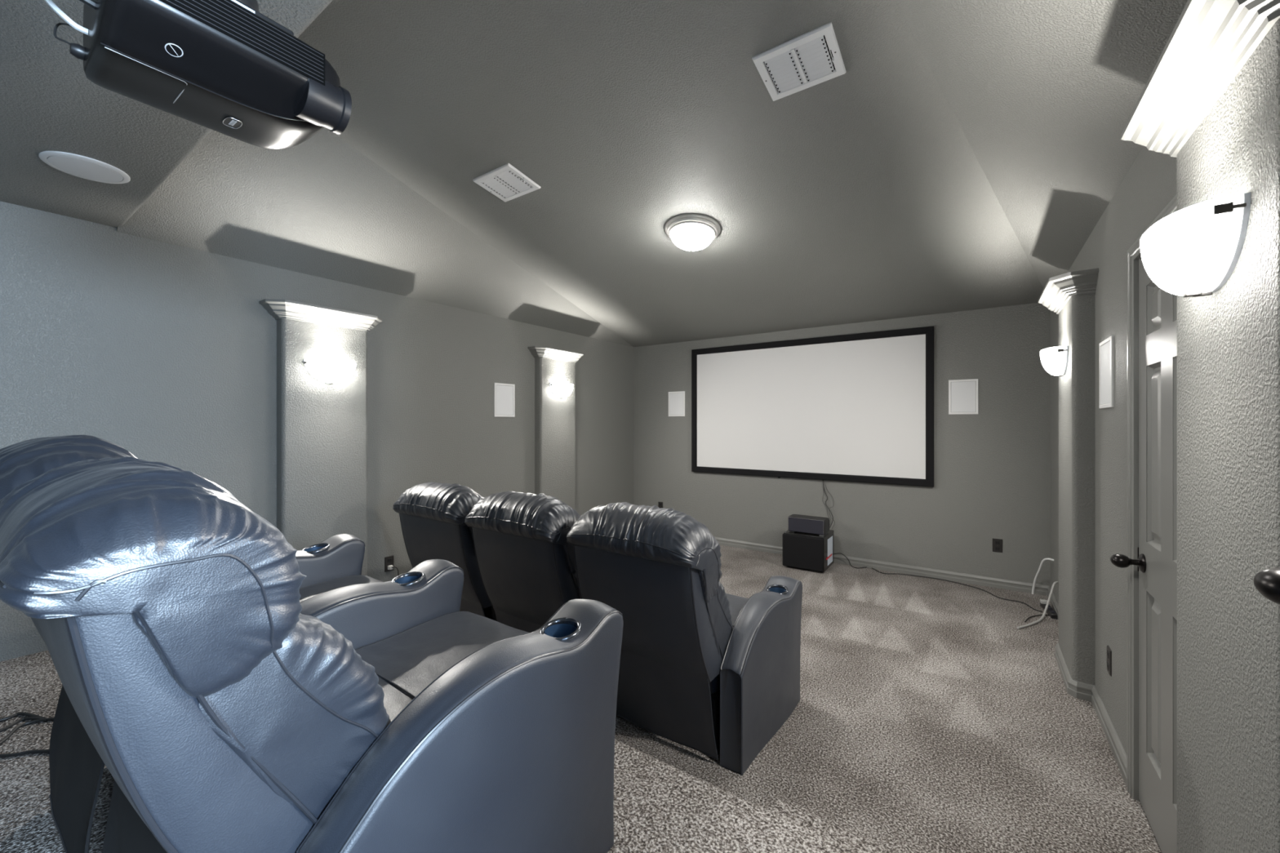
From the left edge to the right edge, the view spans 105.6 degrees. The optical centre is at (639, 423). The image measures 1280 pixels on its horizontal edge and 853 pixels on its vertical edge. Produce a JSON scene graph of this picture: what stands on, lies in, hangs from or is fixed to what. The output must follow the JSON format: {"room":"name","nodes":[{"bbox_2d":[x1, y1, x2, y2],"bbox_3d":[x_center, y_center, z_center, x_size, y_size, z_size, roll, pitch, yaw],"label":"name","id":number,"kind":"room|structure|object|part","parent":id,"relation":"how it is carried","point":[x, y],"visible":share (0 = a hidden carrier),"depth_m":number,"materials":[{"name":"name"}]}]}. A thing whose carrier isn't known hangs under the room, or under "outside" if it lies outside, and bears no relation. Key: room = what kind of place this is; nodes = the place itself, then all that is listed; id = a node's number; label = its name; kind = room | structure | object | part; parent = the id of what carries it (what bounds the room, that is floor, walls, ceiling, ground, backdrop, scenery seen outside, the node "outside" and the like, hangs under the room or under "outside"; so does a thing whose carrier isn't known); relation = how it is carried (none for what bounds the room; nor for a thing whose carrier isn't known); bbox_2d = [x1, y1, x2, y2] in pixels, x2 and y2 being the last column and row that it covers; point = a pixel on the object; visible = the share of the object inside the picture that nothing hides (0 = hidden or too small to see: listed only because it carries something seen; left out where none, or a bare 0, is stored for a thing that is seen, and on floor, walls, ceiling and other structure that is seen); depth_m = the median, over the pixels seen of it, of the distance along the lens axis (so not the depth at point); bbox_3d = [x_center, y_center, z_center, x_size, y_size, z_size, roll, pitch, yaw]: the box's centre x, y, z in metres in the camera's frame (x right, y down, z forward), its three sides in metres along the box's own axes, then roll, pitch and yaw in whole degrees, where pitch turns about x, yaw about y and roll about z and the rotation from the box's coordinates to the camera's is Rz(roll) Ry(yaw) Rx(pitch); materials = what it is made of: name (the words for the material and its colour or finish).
{"room":"home theater","nodes":[
{"label":"home theater","id":0,"kind":"room"},
{"bbox_2d":[0,200,634,662],"bbox_3d":[-1.979,0.212,3.803,0.120,2.530,6.740,0,0,35],"label":"wall","id":1,"kind":"structure","parent":0,"point":[157,351],"depth_m":2.97,"materials":[{"name":"grey paint"}]},
{"bbox_2d":[258,298,382,575],"bbox_3d":[-2.129,0.326,3.320,0.183,2.202,0.723,0,0,35],"label":"column","id":2,"kind":"structure","parent":1,"relation":"attached to","point":[322,427],"depth_m":3.28,"materials":[{"name":"grey paint"}]},
{"bbox_3d":[-2.129,-0.724,3.320,0.183,0.102,0.723,0,0,35],"label":"crown moulding","id":3,"kind":"part","parent":2,"relation":"part of","materials":[{"name":"grey paint"}]},
{"bbox_2d":[303,359,356,384],"bbox_3d":[-2.083,-0.346,3.297,0.106,0.153,0.319,0,0,35],"label":"wall sconce","id":4,"kind":"object","parent":1,"relation":"attached to","point":[331,371],"visible":1,"depth_m":3.25,"materials":[{"name":"white"}]},
{"bbox_3d":[-2.123,-0.349,3.325,0.010,0.146,0.311,0,0,35],"label":"plate","id":5,"kind":"part","parent":4,"relation":"part of","materials":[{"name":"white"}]},
{"bbox_2d":[384,555,399,576],"bbox_3d":[-1.911,1.203,3.748,0.054,0.358,0.090,0,0,35],"label":"wall outlet","id":6,"kind":"object","parent":1,"relation":"attached to","point":[388,561],"visible":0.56,"depth_m":3.74,"materials":[{"name":"black plastic"}]},
{"bbox_3d":[-1.936,1.082,3.755,0.006,0.116,0.072,0,0,35],"label":"plate","id":7,"kind":"part","parent":6,"relation":"part of","materials":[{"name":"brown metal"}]},
{"bbox_2d":[493,382,515,417],"bbox_3d":[-1.300,-0.225,4.671,0.008,0.320,0.243,0,0,35],"label":"wall speaker","id":8,"kind":"object","parent":1,"relation":"attached to","point":[504,395],"visible":1,"depth_m":4.66,"materials":[{"name":"white plastic"}]},
{"bbox_2d":[496,385,513,414],"bbox_3d":[-1.301,-0.225,4.671,0.006,0.281,0.204,0,0,35],"label":"grille","id":9,"kind":"object","parent":8,"relation":"attached to","point":[504,394],"depth_m":4.67,"materials":[{"name":"white fabric"}]},
{"bbox_2d":[528,346,583,510],"bbox_3d":[-0.856,0.326,5.160,0.183,2.202,0.718,0,0,35],"label":"column","id":10,"kind":"structure","parent":1,"relation":"attached to","point":[554,416],"depth_m":5.09,"materials":[{"name":"grey paint"}]},
{"bbox_3d":[-0.856,-0.724,5.160,0.183,0.102,0.718,0,0,35],"label":"crown moulding","id":11,"kind":"part","parent":10,"relation":"part of","materials":[{"name":"grey paint"}]},
{"bbox_2d":[549,382,573,398],"bbox_3d":[-0.808,-0.346,5.139,0.106,0.153,0.319,0,0,35],"label":"wall sconce","id":12,"kind":"object","parent":1,"relation":"attached to","point":[561,390],"visible":1,"depth_m":5.08,"materials":[{"name":"white"}]},
{"bbox_3d":[-0.848,-0.349,5.166,0.010,0.146,0.311,0,0,35],"label":"plate","id":13,"kind":"part","parent":12,"relation":"part of","materials":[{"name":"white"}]},
{"bbox_2d":[0,650,857,852],"bbox_3d":[-1.309,1.272,0.947,4.273,0.330,2.667,0,0,35],"label":"platform","id":14,"kind":"object","parent":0,"point":[660,807],"depth_m":1.41,"materials":[{"name":"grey carpet"}]},
{"bbox_2d":[0,711,45,721],"bbox_3d":[-2.322,1.101,1.823,0.191,0.011,0.066,0,0,-12],"label":"cable","id":15,"kind":"object","parent":14,"relation":"on","point":[28,714],"visible":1,"depth_m":1.83,"materials":[{"name":"black plastic"}]},
{"bbox_2d":[0,716,46,732],"bbox_3d":[-2.279,1.101,1.772,0.088,0.011,0.151,0,0,35],"label":"cable","id":16,"kind":"object","parent":14,"relation":"on","point":[14,723],"visible":1,"depth_m":1.80,"materials":[{"name":"black plastic"}]},
{"bbox_2d":[0,749,48,757],"bbox_3d":[-2.073,1.101,1.622,0.245,0.011,0.020,0,0,-8],"label":"cable","id":17,"kind":"object","parent":14,"relation":"on","point":[37,751],"visible":0.8,"depth_m":1.62,"materials":[{"name":"black plastic"}]},
{"bbox_2d":[0,717,53,745],"bbox_3d":[-2.220,1.101,1.706,0.085,0.011,0.226,0,0,0],"label":"cable","id":18,"kind":"object","parent":14,"relation":"on","point":[17,727],"visible":0.95,"depth_m":1.77,"materials":[{"name":"black plastic"}]},
{"bbox_2d":[0,435,382,852],"bbox_3d":[-1.301,0.570,1.587,0.758,1.074,1.060,0,0,35],"label":"recliner","id":19,"kind":"object","parent":14,"relation":"on","point":[76,766],"visible":0.1,"depth_m":1.24,"materials":[{"name":"black leather"}]},
{"bbox_3d":[-1.441,0.459,1.285,0.596,0.527,0.312,0,0,35],"label":"backrest","id":20,"kind":"part","parent":19,"relation":"part of","materials":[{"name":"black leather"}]},
{"bbox_2d":[0,435,137,500],"bbox_3d":[-1.464,0.221,1.252,0.645,0.386,0.326,0,0,35],"label":"cushion","id":21,"kind":"object","parent":19,"relation":"on","point":[21,462],"depth_m":1.08,"materials":[{"name":"black leather"}]},
{"bbox_3d":[-1.465,0.796,1.865,0.171,0.623,0.734,0,0,35],"label":"armrest","id":22,"kind":"part","parent":19,"relation":"part of","materials":[{"name":"black leather"}]},
{"bbox_2d":[299,574,382,602],"bbox_3d":[-1.167,0.747,1.682,0.548,0.223,0.751,0,0,35],"label":"seat cushion","id":23,"kind":"object","parent":19,"relation":"on","point":[309,588],"depth_m":1.94,"materials":[{"name":"black leather"}]},
{"bbox_2d":[0,456,623,852],"bbox_3d":[-0.677,0.583,1.154,0.880,1.049,1.071,0,0,35],"label":"recliner","id":24,"kind":"object","parent":14,"relation":"on","point":[226,711],"visible":1,"depth_m":0.79,"materials":[{"name":"black leather"}]},
{"bbox_2d":[0,456,306,697],"bbox_3d":[-0.888,0.239,0.855,0.647,0.361,0.330,0,0,35],"label":"cushion","id":25,"kind":"object","parent":24,"relation":"on","point":[139,578],"depth_m":0.67,"materials":[{"name":"black leather"}]},
{"bbox_3d":[-0.865,0.459,0.886,0.596,0.527,0.312,0,0,35],"label":"backrest","id":26,"kind":"part","parent":24,"relation":"part of","materials":[{"name":"black leather"}]},
{"bbox_2d":[199,613,391,819],"bbox_3d":[-0.799,0.513,0.982,0.608,0.407,0.329,0,0,35],"label":"lumbar cushion","id":27,"kind":"object","parent":24,"relation":"on","point":[289,714],"depth_m":0.78,"materials":[{"name":"black leather"}]},
{"bbox_3d":[-0.890,0.796,1.466,0.171,0.623,0.734,0,0,35],"label":"armrest","id":28,"kind":"part","parent":24,"relation":"part of","materials":[{"name":"black leather"}]},
{"bbox_2d":[355,611,529,721],"bbox_3d":[-0.590,0.746,1.285,0.547,0.221,0.752,0,0,35],"label":"seat cushion","id":29,"kind":"object","parent":24,"relation":"on","point":[406,655],"depth_m":1.40,"materials":[{"name":"black leather"}]},
{"bbox_3d":[-0.313,0.796,1.066,0.170,0.623,0.734,0,0,35],"label":"armrest","id":30,"kind":"part","parent":24,"relation":"part of","materials":[{"name":"black leather"}]},
{"bbox_2d":[0,0,1187,346],"bbox_3d":[-0.190,-1.493,2.564,4.233,0.960,6.500,0,0,35],"label":"ceiling","id":31,"kind":"structure","parent":0,"point":[965,154],"depth_m":2.49,"materials":[{"name":"grey paint"}]},
{"bbox_2d":[38,151,130,183],"bbox_3d":[-2.237,-1.029,1.965,0.244,0.012,0.244,0,0,35],"label":"ceiling speaker","id":32,"kind":"object","parent":31,"relation":"attached to","point":[79,166],"visible":1,"depth_m":1.94,"materials":[{"name":"white plastic"}]},
{"bbox_2d":[47,155,123,182],"bbox_3d":[-2.237,-1.026,1.965,0.201,0.006,0.201,0,0,35],"label":"grille","id":33,"kind":"object","parent":32,"relation":"attached to","point":[77,166],"depth_m":1.95,"materials":[{"name":"white"}]},
{"bbox_2d":[53,0,351,149],"bbox_3d":[-0.954,-0.877,1.092,0.312,0.313,0.444,0,0,35],"label":"projector","id":34,"kind":"object","parent":31,"relation":"hanging from","point":[225,67],"visible":0.98,"depth_m":1.04,"materials":[{"name":"black plastic"}]},
{"bbox_2d":[44,0,88,35],"bbox_3d":[-1.164,-0.906,0.948,0.122,0.247,0.036,0,0,-39],"label":"cable","id":35,"kind":"object","parent":34,"relation":"attached to","point":[50,2],"visible":1,"depth_m":0.96,"materials":[{"name":"grey plastic"}]},
{"bbox_2d":[79,0,95,8],"bbox_3d":[-1.107,-0.916,0.902,0.138,0.231,0.044,0,0,-21],"label":"cable","id":36,"kind":"object","parent":34,"relation":"attached to","point":[91,3],"visible":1,"depth_m":0.93,"materials":[{"name":"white plastic"}]},
{"bbox_2d":[165,0,323,82],"bbox_3d":[-0.816,-0.826,1.019,0.002,0.062,0.275,0,0,35],"label":"grille","id":37,"kind":"object","parent":34,"relation":"attached to","point":[227,20],"depth_m":1.02,"materials":[{"name":"black plastic"}]},
{"bbox_3d":[-0.948,-0.893,1.094,0.205,0.032,0.220,0,0,35],"label":"mount plate","id":38,"kind":"part","parent":34,"relation":"part of","materials":[{"name":"white metal"}]},
{"bbox_2d":[472,163,541,201],"bbox_3d":[-0.821,-1.478,2.998,0.330,0.050,0.254,0,0,35],"label":"ceiling vent","id":39,"kind":"object","parent":31,"relation":"in","point":[505,182],"visible":1,"depth_m":2.98,"materials":[{"name":"white metal"}]},
{"bbox_2d":[664,213,720,251],"bbox_3d":[0.362,-1.278,3.354,0.383,0.186,0.380,0,0,21],"label":"ceiling lamp","id":40,"kind":"object","parent":31,"relation":"attached to","point":[688,232],"visible":1,"depth_m":3.25,"materials":[{"name":"white glass"}]},
{"bbox_2d":[751,22,845,101],"bbox_3d":[0.657,-1.474,2.003,0.310,0.050,0.250,0,0,35],"label":"ceiling vent","id":41,"kind":"object","parent":31,"relation":"in","point":[812,58],"visible":1,"depth_m":1.99,"materials":[{"name":"white metal"}]},
{"bbox_2d":[771,800,897,852],"bbox_3d":[0.832,1.352,1.228,1.071,0.170,0.292,0,0,35],"label":"step","id":42,"kind":"structure","parent":0,"point":[859,844],"depth_m":1.52,"materials":[{"name":"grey carpet"}]},
{"bbox_2d":[634,302,1049,586],"bbox_3d":[1.694,0.212,5.285,4.473,2.530,0.120,0,0,35],"label":"wall","id":43,"kind":"structure","parent":0,"point":[992,465],"depth_m":4.49,"materials":[{"name":"grey paint"}]},
{"bbox_2d":[657,502,662,508],"bbox_3d":[0.261,1.057,6.200,0.072,0.116,0.008,0,0,35],"label":"wall outlet","id":44,"kind":"object","parent":43,"relation":"attached to","point":[660,504],"visible":0.79,"depth_m":6.20,"materials":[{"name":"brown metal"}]},
{"bbox_2d":[668,391,684,416],"bbox_3d":[0.456,-0.246,6.064,0.236,0.310,0.008,0,0,35],"label":"wall speaker","id":45,"kind":"object","parent":43,"relation":"attached to","point":[676,401],"visible":1,"depth_m":6.06,"materials":[{"name":"white plastic"}]},
{"bbox_2d":[691,325,933,487],"bbox_3d":[1.674,-0.152,5.202,2.524,1.492,0.039,0,0,35],"label":"projection screen","id":46,"kind":"object","parent":43,"relation":"attached to","point":[859,407],"visible":1,"depth_m":5.05,"materials":[{"name":"white fabric"}]},
{"bbox_2d":[822,480,833,528],"bbox_3d":[1.934,0.809,4.946,0.085,0.464,0.209,0,0,2],"label":"wire","id":47,"kind":"object","parent":46,"relation":"hanging from","point":[823,480],"visible":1,"depth_m":5.03,"materials":[{"name":"black"}]},
{"bbox_2d":[714,537,1048,595],"bbox_3d":[1.656,1.386,5.229,4.233,0.082,0.016,0,0,35],"label":"baseboard","id":48,"kind":"structure","parent":43,"relation":"attached to","point":[1020,586],"depth_m":4.56,"materials":[{"name":"grey paint"}]},
{"bbox_2d":[948,378,977,414],"bbox_3d":[2.906,-0.241,4.369,0.222,0.312,0.008,0,0,35],"label":"wall speaker","id":49,"kind":"object","parent":43,"relation":"attached to","point":[962,396],"visible":1,"depth_m":4.37,"materials":[{"name":"white plastic"}]},
{"bbox_2d":[992,538,1002,552],"bbox_3d":[3.110,1.061,4.228,0.072,0.116,0.008,0,0,35],"label":"wall outlet","id":50,"kind":"object","parent":43,"relation":"attached to","point":[997,543],"visible":1,"depth_m":4.22,"materials":[{"name":"black plastic"}]},
{"bbox_2d":[614,545,1162,852],"bbox_3d":[-0.190,1.427,2.564,4.433,0.001,6.700,0,0,35],"label":"floor","id":51,"kind":"structure","parent":0,"point":[924,720],"depth_m":2.25,"materials":[{"name":"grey carpet"}]},
{"bbox_2d":[392,481,494,620],"bbox_3d":[-0.991,0.890,3.200,0.758,1.074,1.060,0,0,35],"label":"recliner","id":52,"kind":"object","parent":51,"relation":"on","point":[432,514],"visible":0.47,"depth_m":2.73,"materials":[{"name":"black leather"}]},
{"bbox_2d":[392,481,484,541],"bbox_3d":[-1.154,0.541,2.865,0.645,0.386,0.326,0,0,35],"label":"cushion","id":53,"kind":"object","parent":52,"relation":"on","point":[432,511],"depth_m":2.72,"materials":[{"name":"black leather"}]},
{"bbox_3d":[-1.131,0.779,2.898,0.596,0.527,0.312,0,0,35],"label":"backrest","id":54,"kind":"part","parent":52,"relation":"part of","materials":[{"name":"black leather"}]},
{"bbox_2d":[483,605,494,620],"bbox_3d":[-0.857,1.067,3.296,0.548,0.223,0.751,0,0,35],"label":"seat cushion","id":55,"kind":"object","parent":52,"relation":"on","point":[489,612],"depth_m":2.86,"materials":[{"name":"black leather"}]},
{"bbox_2d":[464,491,581,632],"bbox_3d":[-0.416,0.890,2.802,0.758,1.074,1.060,0,0,35],"label":"recliner","id":56,"kind":"object","parent":51,"relation":"on","point":[525,558],"visible":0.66,"depth_m":2.35,"materials":[{"name":"black leather"}]},
{"bbox_2d":[464,491,580,573],"bbox_3d":[-0.579,0.541,2.467,0.645,0.386,0.326,0,0,35],"label":"cushion","id":57,"kind":"object","parent":56,"relation":"on","point":[513,532],"depth_m":2.32,"materials":[{"name":"black leather"}]},
{"bbox_3d":[-0.556,0.779,2.500,0.596,0.527,0.312,0,0,35],"label":"backrest","id":58,"kind":"part","parent":56,"relation":"part of","materials":[{"name":"black leather"}]},
{"bbox_2d":[571,571,581,599],"bbox_3d":[-0.487,0.839,2.599,0.613,0.408,0.331,0,0,35],"label":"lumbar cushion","id":59,"kind":"object","parent":56,"relation":"on","point":[575,594],"depth_m":2.33,"materials":[{"name":"black leather"}]},
{"bbox_2d":[566,502,802,775],"bbox_3d":[0.216,0.887,2.388,0.882,1.081,1.074,0,0,35],"label":"recliner","id":60,"kind":"object","parent":51,"relation":"on","point":[704,668],"visible":0.94,"depth_m":2.04,"materials":[{"name":"black leather"}]},
{"bbox_2d":[566,502,722,603],"bbox_3d":[0.008,0.537,2.084,0.648,0.383,0.330,0,0,35],"label":"cushion","id":61,"kind":"object","parent":60,"relation":"on","point":[626,552],"depth_m":1.95,"materials":[{"name":"black leather"}]},
{"bbox_3d":[0.031,0.779,2.118,0.596,0.527,0.312,0,0,35],"label":"backrest","id":62,"kind":"part","parent":60,"relation":"part of","materials":[{"name":"black leather"}]},
{"bbox_3d":[0.274,1.292,2.468,0.526,0.230,0.600,0,0,35],"label":"frame","id":63,"kind":"part","parent":60,"relation":"part of","materials":[{"name":"black leather"}]},
{"bbox_2d":[705,582,733,660],"bbox_3d":[0.099,0.835,2.218,0.610,0.412,0.332,0,0,35],"label":"lumbar cushion","id":64,"kind":"object","parent":60,"relation":"on","point":[718,623],"depth_m":2.01,"materials":[{"name":"black leather"}]},
{"bbox_2d":[709,593,748,693],"bbox_3d":[0.305,1.068,2.517,0.547,0.223,0.753,0,0,35],"label":"seat cushion","id":65,"kind":"object","parent":60,"relation":"on","point":[736,603],"depth_m":2.49,"materials":[{"name":"black leather"}]},
{"bbox_3d":[0.584,1.116,2.298,0.170,0.623,0.734,0,0,35],"label":"armrest","id":66,"kind":"part","parent":60,"relation":"part of","materials":[{"name":"black leather"}]},
{"bbox_2d":[782,529,834,572],"bbox_3d":[1.692,1.255,4.879,0.398,0.345,0.412,0,0,35],"label":"subwoofer","id":67,"kind":"object","parent":51,"relation":"on","point":[812,552],"visible":0.98,"depth_m":4.72,"materials":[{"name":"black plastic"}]},
{"bbox_2d":[788,514,829,536],"bbox_3d":[1.677,1.004,4.833,0.355,0.155,0.204,0,0,35],"label":"speaker","id":68,"kind":"object","parent":67,"relation":"on","point":[820,526],"visible":1,"depth_m":4.75},
{"bbox_3d":[1.880,1.255,4.804,0.001,0.255,0.200,0,0,35],"label":"control panel","id":69,"kind":"part","parent":67,"relation":"part of","materials":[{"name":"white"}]},
{"bbox_2d":[827,538,832,561],"bbox_3d":[1.881,1.255,4.804,0.001,0.225,0.180,0,0,35],"label":"print","id":70,"kind":"object","parent":67,"relation":"attached to","point":[829,540],"depth_m":4.80,"materials":[{"name":"grey paper"}]},
{"bbox_2d":[832,552,1042,612],"bbox_3d":[2.598,1.365,4.377,0.316,0.131,1.637,0,0,-43],"label":"cable","id":71,"kind":"object","parent":51,"relation":"on","point":[837,553],"visible":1,"depth_m":4.41,"materials":[{"name":"black plastic"}]},
{"bbox_2d":[1024,614,1048,622],"bbox_3d":[2.909,1.421,3.562,0.331,0.007,0.058,0,0,-18],"label":"cable","id":72,"kind":"object","parent":51,"relation":"on","point":[1037,615],"visible":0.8,"depth_m":3.58,"materials":[{"name":"black plastic"}]},
{"bbox_2d":[1017,581,1057,629],"bbox_3d":[2.879,1.302,3.507,0.590,0.246,0.033,0,0,-29],"label":"cable","id":73,"kind":"object","parent":51,"relation":"on","point":[1055,582],"visible":0.98,"depth_m":3.55,"materials":[{"name":"grey plastic"}]},
{"bbox_2d":[1040,599,1057,619],"bbox_3d":[3.098,1.397,3.692,0.057,0.060,0.320,0,0,28],"label":"power strip","id":74,"kind":"object","parent":51,"relation":"on","point":[1053,615],"visible":0.71,"depth_m":3.65,"materials":[{"name":"black plastic"}]},
{"bbox_2d":[1049,146,1177,755],"bbox_3d":[1.600,0.212,1.325,0.120,2.530,6.740,0,0,35],"label":"wall","id":75,"kind":"structure","parent":0,"point":[1149,184],"depth_m":2.16,"materials":[{"name":"grey paint"}]},
{"bbox_2d":[1031,558,1053,594],"bbox_3d":[3.251,1.241,3.932,0.045,0.350,0.232,0,0,0],"label":"cable","id":76,"kind":"object","parent":75,"relation":"attached to","point":[1044,559],"visible":0.98,"depth_m":3.96,"materials":[{"name":"grey plastic"}]},
{"bbox_2d":[1038,267,1098,702],"bbox_3d":[2.416,0.326,2.769,0.183,2.202,0.724,0,0,35],"label":"column","id":77,"kind":"structure","parent":75,"relation":"attached to","point":[1071,295],"depth_m":2.54,"materials":[{"name":"grey paint"}]},
{"bbox_2d":[1040,346,1068,376],"bbox_3d":[2.374,-0.346,2.798,0.106,0.153,0.319,0,0,35],"label":"wall sconce","id":78,"kind":"object","parent":77,"relation":"attached to","point":[1054,360],"visible":1,"depth_m":2.71,"materials":[{"name":"white"}]},
{"bbox_3d":[2.413,-0.349,2.771,0.010,0.146,0.311,0,0,35],"label":"plate","id":79,"kind":"part","parent":78,"relation":"part of","materials":[{"name":"white"}]},
{"bbox_3d":[2.416,-0.724,2.769,0.183,0.102,0.724,0,0,35],"label":"crown moulding","id":80,"kind":"part","parent":77,"relation":"part of","materials":[{"name":"grey paint"}]},
{"bbox_2d":[1047,586,1127,787],"bbox_3d":[2.651,1.386,2.963,0.016,0.082,2.610,0,0,35],"label":"baseboard","id":81,"kind":"structure","parent":75,"relation":"attached to","point":[1118,752],"depth_m":2.19,"materials":[{"name":"grey paint"}]},
{"bbox_2d":[1098,335,1113,408],"bbox_3d":[2.173,-0.233,2.266,0.008,0.320,0.260,0,0,35],"label":"wall speaker","id":82,"kind":"object","parent":75,"relation":"attached to","point":[1105,347],"visible":1,"depth_m":2.25,"materials":[{"name":"white plastic"}]},
{"bbox_2d":[1100,341,1110,404],"bbox_3d":[2.174,-0.233,2.265,0.006,0.281,0.221,0,0,35],"label":"grille","id":83,"kind":"object","parent":82,"relation":"attached to","point":[1104,345],"depth_m":2.26,"materials":[{"name":"white"}]},
{"bbox_2d":[1106,644,1111,676],"bbox_3d":[2.142,1.082,2.221,0.008,0.116,0.072,0,0,35],"label":"wall outlet","id":84,"kind":"object","parent":75,"relation":"attached to","point":[1108,650],"visible":1,"depth_m":2.21,"materials":[{"name":"black plastic"}]},
{"bbox_2d":[1110,194,1177,852],"bbox_3d":[1.710,0.375,1.559,0.206,2.104,0.768,0,0,35],"label":"door","id":85,"kind":"structure","parent":75,"relation":"in","point":[1150,562],"depth_m":1.70,"materials":[{"name":"grey paint"}]},
{"bbox_3d":[1.828,0.512,1.796,0.026,0.026,0.026,0,0,35],"label":"knob stem","id":86,"kind":"part","parent":85,"relation":"part of","materials":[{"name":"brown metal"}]},
{"bbox_3d":[1.896,0.512,1.829,0.033,0.090,0.003,0,0,35],"label":"latch plate","id":87,"kind":"part","parent":85,"relation":"part of","materials":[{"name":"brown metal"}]},
{"bbox_3d":[1.842,0.512,1.786,0.013,0.068,0.068,0,0,35],"label":"knob","id":88,"kind":"part","parent":85,"relation":"part of","materials":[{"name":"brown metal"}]},
{"bbox_3d":[1.688,0.375,1.574,0.019,2.104,0.768,0,0,35],"label":"casing","id":89,"kind":"part","parent":85,"relation":"part of","materials":[{"name":"grey paint"}]},
{"bbox_2d":[1120,0,1279,852],"bbox_3d":[1.201,0.326,1.015,0.183,2.202,0.723,0,0,35],"label":"column","id":90,"kind":"structure","parent":75,"relation":"attached to","point":[1210,102],"depth_m":0.95,"materials":[{"name":"grey paint"}]},
{"bbox_2d":[1140,191,1251,297],"bbox_3d":[1.160,-0.346,1.045,0.106,0.153,0.319,0,0,35],"label":"wall sconce","id":91,"kind":"object","parent":90,"relation":"attached to","point":[1193,251],"visible":1,"depth_m":0.96,"materials":[{"name":"white"}]},
{"bbox_3d":[1.200,-0.349,1.018,0.010,0.146,0.311,0,0,35],"label":"plate","id":92,"kind":"part","parent":91,"relation":"part of","materials":[{"name":"white"}]},
{"bbox_3d":[1.201,-0.724,1.015,0.183,0.102,0.723,0,0,35],"label":"crown moulding","id":93,"kind":"part","parent":90,"relation":"part of","materials":[{"name":"grey paint"}]},
{"bbox_2d":[1253,568,1279,604],"bbox_3d":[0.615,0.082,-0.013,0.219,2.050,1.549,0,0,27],"label":"door knob","id":94,"kind":"object","parent":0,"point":[1267,581],"depth_m":0.65,"materials":[{"name":"black metal"}]}
]}

